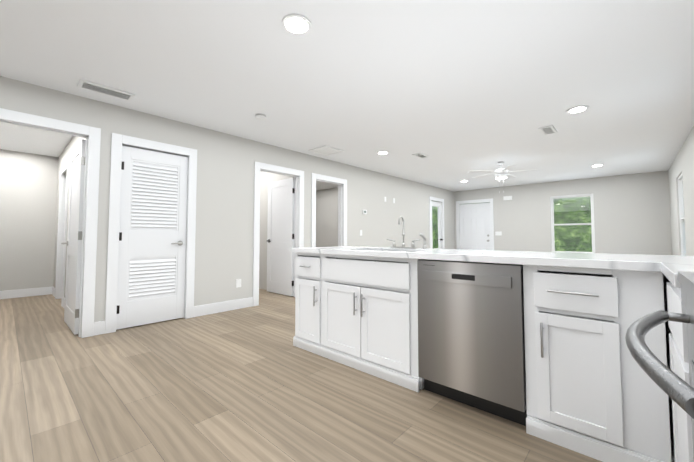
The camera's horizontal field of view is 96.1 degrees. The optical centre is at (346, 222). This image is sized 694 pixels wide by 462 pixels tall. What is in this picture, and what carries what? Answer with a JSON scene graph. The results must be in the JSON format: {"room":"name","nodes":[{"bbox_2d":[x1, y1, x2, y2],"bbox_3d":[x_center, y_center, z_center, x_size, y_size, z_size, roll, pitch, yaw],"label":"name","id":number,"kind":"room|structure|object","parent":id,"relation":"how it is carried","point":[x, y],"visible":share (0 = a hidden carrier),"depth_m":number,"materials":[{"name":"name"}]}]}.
{"room":"kitchen","nodes":[
{"label":"kitchen","id":0,"kind":"room"},
{"bbox_2d":[0,149,58,290],"bbox_3d":[-3.657,0.128,7.411,0.100,2.460,7.200,-2,-4,42],"label":"wall","id":1,"kind":"structure","parent":0,"point":[28,193],"depth_m":5.34,"materials":[{"name":"grey paint"}]},
{"bbox_2d":[0,287,50,298],"bbox_3d":[-5.553,1.191,5.185,0.016,0.135,0.970,-2,-4,42],"label":"baseboard","id":2,"kind":"structure","parent":1,"relation":"attached to","point":[6,294],"depth_m":5.28,"materials":[{"name":"white wood"}]},
{"bbox_2d":[53,136,85,297],"bbox_3d":[-3.948,-0.004,4.504,3.380,2.460,0.100,-2,-4,42],"label":"wall","id":3,"kind":"structure","parent":0,"point":[65,155],"depth_m":5.05,"materials":[{"name":"grey"}]},
{"bbox_2d":[51,286,54,296],"bbox_3d":[-5.023,1.198,5.349,0.520,0.135,0.014,-2,-4,42],"label":"baseboard","id":4,"kind":"structure","parent":3,"relation":"attached to","point":[52,288],"depth_m":5.41,"materials":[{"name":"white wood"}]},
{"bbox_2d":[61,139,85,334],"bbox_3d":[-3.088,0.151,3.533,0.812,2.038,0.163,-2,-4,42],"label":"hall door","id":5,"kind":"structure","parent":3,"relation":"in","point":[73,243],"depth_m":3.43,"materials":[{"name":"white wood"}]},
{"bbox_2d":[0,76,454,321],"bbox_3d":[-0.545,0.048,5.648,0.120,2.460,11.970,-2,-4,42],"label":"wall","id":6,"kind":"structure","parent":0,"point":[224,217],"depth_m":4.33,"materials":[{"name":"grey paint"}]},
{"bbox_2d":[116,146,187,329],"bbox_3d":[-2.288,0.166,3.690,0.163,2.023,0.716,-2,-4,42],"label":"louvered door","id":7,"kind":"structure","parent":6,"relation":"in","point":[152,246],"depth_m":3.66,"materials":[{"name":"white wood"}]},
{"bbox_2d":[194,297,252,316],"bbox_3d":[-1.665,1.149,4.263,0.014,0.135,0.840,-2,-4,42],"label":"baseboard","id":8,"kind":"structure","parent":6,"relation":"attached to","point":[199,310],"depth_m":4.23,"materials":[{"name":"white wood"}]},
{"bbox_2d":[236,279,240,287],"bbox_3d":[-1.535,0.863,4.423,0.008,0.115,0.075,-2,-4,42],"label":"electrical outlet","id":9,"kind":"object","parent":6,"relation":"attached to","point":[238,282],"visible":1,"depth_m":4.42,"materials":[{"name":"white plastic"}]},
{"bbox_2d":[431,201,442,248],"bbox_3d":[2.558,0.409,9.043,0.180,2.023,0.726,-2,-4,42],"label":"door","id":10,"kind":"structure","parent":6,"relation":"in","point":[438,205],"depth_m":9.21,"materials":[{"name":"white wood"}]},
{"bbox_2d":[259,171,293,289],"bbox_3d":[-2.060,0.091,6.583,3.380,2.460,0.120,-2,-4,42],"label":"wall","id":11,"kind":"structure","parent":0,"point":[266,178],"depth_m":6.10,"materials":[{"name":"grey"}]},
{"bbox_2d":[267,178,294,295],"bbox_3d":[-1.196,0.252,5.575,0.757,2.023,0.163,-2,-4,42],"label":"bedroom door","id":12,"kind":"structure","parent":11,"relation":"in","point":[280,238],"depth_m":5.54,"materials":[{"name":"white wood"}]},
{"bbox_2d":[0,288,601,461],"bbox_3d":[0.003,1.304,5.079,8.780,0.100,12.150,-2,-4,42],"label":"floor","id":13,"kind":"structure","parent":0,"point":[251,384],"depth_m":1.91,"materials":[{"name":"brown wood"}]},
{"bbox_2d":[293,252,328,356],"bbox_3d":[-0.100,0.724,3.038,0.443,0.872,0.689,-2,-4,42],"label":"base cabinet","id":14,"kind":"object","parent":13,"relation":"on","point":[312,269],"depth_m":2.77,"materials":[{"name":"white wood"}]},
{"bbox_2d":[325,254,416,391],"bbox_3d":[0.324,0.706,2.653,1.007,0.872,0.689,-2,-4,42],"label":"base cabinet","id":15,"kind":"object","parent":13,"relation":"on","point":[373,304],"depth_m":2.30,"materials":[{"name":"white wood"}]},
{"bbox_2d":[291,246,693,271],"bbox_3d":[0.873,0.227,2.180,3.127,0.040,0.753,-2,-4,42],"label":"countertop","id":16,"kind":"structure","parent":15,"relation":"on","point":[633,262],"depth_m":1.79,"materials":[{"name":"stone"}]},
{"bbox_2d":[336,258,407,262],"bbox_3d":[0.321,0.374,2.616,0.775,0.212,0.460,-2,-4,42],"label":"undermount sink","id":17,"kind":"object","parent":16,"relation":"in","point":[372,260],"depth_m":2.44,"materials":[{"name":"silver metal"}]},
{"bbox_2d":[387,216,426,248],"bbox_3d":[0.522,0.088,2.817,0.410,0.294,0.106,-2,-4,42],"label":"bridge faucet","id":18,"kind":"object","parent":16,"relation":"on","point":[413,242],"visible":1,"depth_m":2.80,"materials":[{"name":"grey metal"}]},
{"bbox_2d":[417,259,526,425],"bbox_3d":[0.913,0.684,2.086,0.616,0.865,0.676,-2,-4,42],"label":"dishwasher","id":19,"kind":"object","parent":13,"relation":"on","point":[471,341],"visible":0.88,"depth_m":1.81,"materials":[{"name":"silver metal"}]},
{"bbox_2d":[417,259,544,439],"bbox_3d":[0.911,0.682,2.121,0.816,0.872,0.689,-2,-4,42],"label":"base cabinet","id":20,"kind":"object","parent":13,"relation":"on","point":[535,399],"depth_m":1.62,"materials":[{"name":"white wood"}]},
{"bbox_2d":[541,266,674,461],"bbox_3d":[1.358,0.664,1.716,0.529,0.872,0.689,-2,-4,42],"label":"base cabinet","id":21,"kind":"object","parent":13,"relation":"on","point":[594,390],"depth_m":1.43,"materials":[{"name":"white wood"}]},
{"bbox_2d":[625,271,693,461],"bbox_3d":[0.891,0.561,0.419,0.754,0.960,0.760,-2,-4,42],"label":"range","id":22,"kind":"object","parent":13,"relation":"on","point":[676,388],"visible":1,"depth_m":0.65,"materials":[{"name":"silver metal"}]},
{"bbox_2d":[667,282,692,461],"bbox_3d":[1.400,0.626,0.889,0.635,0.872,0.607,-2,-4,42],"label":"base cabinet","id":23,"kind":"object","parent":13,"relation":"on","point":[682,421],"visible":0.58,"depth_m":1.04,"materials":[{"name":"white wood"}]},
{"bbox_2d":[655,258,693,287],"bbox_3d":[1.362,0.167,0.878,0.652,0.040,0.516,-2,-4,42],"label":"countertop","id":24,"kind":"structure","parent":23,"relation":"on","point":[668,266],"depth_m":1.16,"materials":[{"name":"stone"}]},
{"bbox_2d":[316,187,337,246],"bbox_3d":[0.017,0.195,8.868,3.380,2.460,0.100,-2,-4,42],"label":"wall","id":25,"kind":"structure","parent":0,"point":[326,217],"depth_m":9.37,"materials":[{"name":"grey paint"}]},
{"bbox_2d":[0,0,693,191],"bbox_3d":[0.003,-1.254,5.195,8.780,0.100,12.150,-2,-4,42],"label":"ceiling","id":26,"kind":"structure","parent":0,"point":[456,91],"depth_m":2.77,"materials":[{"name":"white paint"}]},
{"bbox_2d":[77,79,134,101],"bbox_3d":[-2.361,-1.291,3.066,0.200,0.017,0.420,-2,-4,42],"label":"ceiling vent","id":27,"kind":"object","parent":26,"relation":"in","point":[103,89],"visible":0.98,"depth_m":3.05,"materials":[{"name":"white plastic"}]},
{"bbox_2d":[256,114,265,120],"bbox_3d":[-1.026,-1.251,3.717,0.124,0.040,0.124,-2,-4,42],"label":"smoke detector","id":28,"kind":"object","parent":26,"relation":"attached to","point":[261,117],"visible":1,"depth_m":3.68,"materials":[{"name":"white plastic"}]},
{"bbox_2d":[282,14,310,34],"bbox_3d":[-0.340,-1.336,2.111,0.196,0.014,0.196,-2,-4,42],"label":"recessed light","id":29,"kind":"object","parent":26,"relation":"in","point":[297,24],"visible":0.96,"depth_m":2.10,"materials":[{"name":"white plastic"}]},
{"bbox_2d":[308,145,343,155],"bbox_3d":[-0.348,-1.195,5.208,0.420,0.016,0.420,-2,-4,42],"label":"attic access hatch","id":30,"kind":"object","parent":26,"relation":"attached to","point":[325,150],"visible":1,"depth_m":5.18,"materials":[{"name":"white plastic"}]},
{"bbox_2d":[377,151,388,154],"bbox_3d":[0.616,-1.190,5.332,0.196,0.014,0.196,-2,-4,42],"label":"recessed light","id":31,"kind":"object","parent":26,"relation":"in","point":[383,152],"visible":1,"depth_m":5.30,"materials":[{"name":"white plastic"}]},
{"bbox_2d":[412,153,428,157],"bbox_3d":[1.308,-1.180,5.514,0.160,0.017,0.320,-2,-4,42],"label":"ceiling vent","id":32,"kind":"object","parent":26,"relation":"in","point":[420,155],"visible":1,"depth_m":5.48,"materials":[{"name":"white plastic"}]},
{"bbox_2d":[468,162,537,192],"bbox_3d":[3.013,-0.865,6.039,1.290,0.600,1.255,-2,-4,42],"label":"ceiling fan","id":33,"kind":"object","parent":26,"relation":"hanging from","point":[501,173],"visible":1,"depth_m":5.97,"materials":[{"name":"white"}]},
{"bbox_2d":[538,125,556,134],"bbox_3d":[2.709,-1.240,4.203,0.160,0.017,0.360,-2,-4,42],"label":"ceiling vent","id":34,"kind":"object","parent":26,"relation":"in","point":[547,130],"visible":1,"depth_m":4.19,"materials":[{"name":"white plastic"}]},
{"bbox_2d":[567,105,587,112],"bbox_3d":[2.601,-1.272,3.519,0.196,0.014,0.196,-2,-4,42],"label":"recessed light","id":35,"kind":"object","parent":26,"relation":"in","point":[577,109],"visible":0.98,"depth_m":3.50,"materials":[{"name":"white plastic"}]},
{"bbox_2d":[454,170,671,254],"bbox_3d":[5.255,0.173,8.383,5.030,2.460,0.120,-2,-4,42],"label":"wall","id":36,"kind":"structure","parent":0,"point":[631,213],"depth_m":7.51,"materials":[{"name":"grey paint"}]},
{"bbox_2d":[459,203,490,249],"bbox_3d":[3.927,0.433,9.566,0.936,2.023,0.180,-2,-4,42],"label":"entry door","id":37,"kind":"structure","parent":36,"relation":"in","point":[475,226],"depth_m":9.55,"materials":[{"name":"white wood"}]},
{"bbox_2d":[503,196,511,199],"bbox_3d":[4.597,-0.694,8.914,0.220,0.110,0.034,-2,-4,42],"label":"door chime","id":38,"kind":"object","parent":36,"relation":"attached to","point":[507,197],"visible":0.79,"depth_m":8.90,"materials":[{"name":"white plastic"}]},
{"bbox_2d":[550,193,594,252],"bbox_3d":[5.721,0.114,7.924,0.980,1.625,0.135,-2,-4,42],"label":"window","id":39,"kind":"structure","parent":36,"relation":"in","point":[552,207],"depth_m":7.92,"materials":[{"name":"white plastic"}]},
{"bbox_2d":[668,126,693,255],"bbox_3d":[3.123,-0.103,2.321,0.210,2.460,11.970,-2,-4,42],"label":"wall","id":40,"kind":"structure","parent":0,"point":[683,163],"depth_m":4.89,"materials":[{"name":"grey paint"}]},
{"bbox_2d":[678,174,685,255],"bbox_3d":[5.735,-0.005,5.305,0.135,1.625,0.980,-2,-4,42],"label":"window","id":41,"kind":"structure","parent":40,"relation":"in","point":[681,215],"depth_m":5.59,"materials":[{"name":"white plastic"}]},
{"label":"outside","id":42,"kind":"structure","parent":0,"visible":0},
{"bbox_2d":[432,196,591,251],"bbox_3d":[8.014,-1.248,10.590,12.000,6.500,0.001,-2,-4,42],"label":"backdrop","id":43,"kind":"structure","parent":42,"point":[570,243],"depth_m":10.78,"materials":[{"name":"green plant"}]}
]}

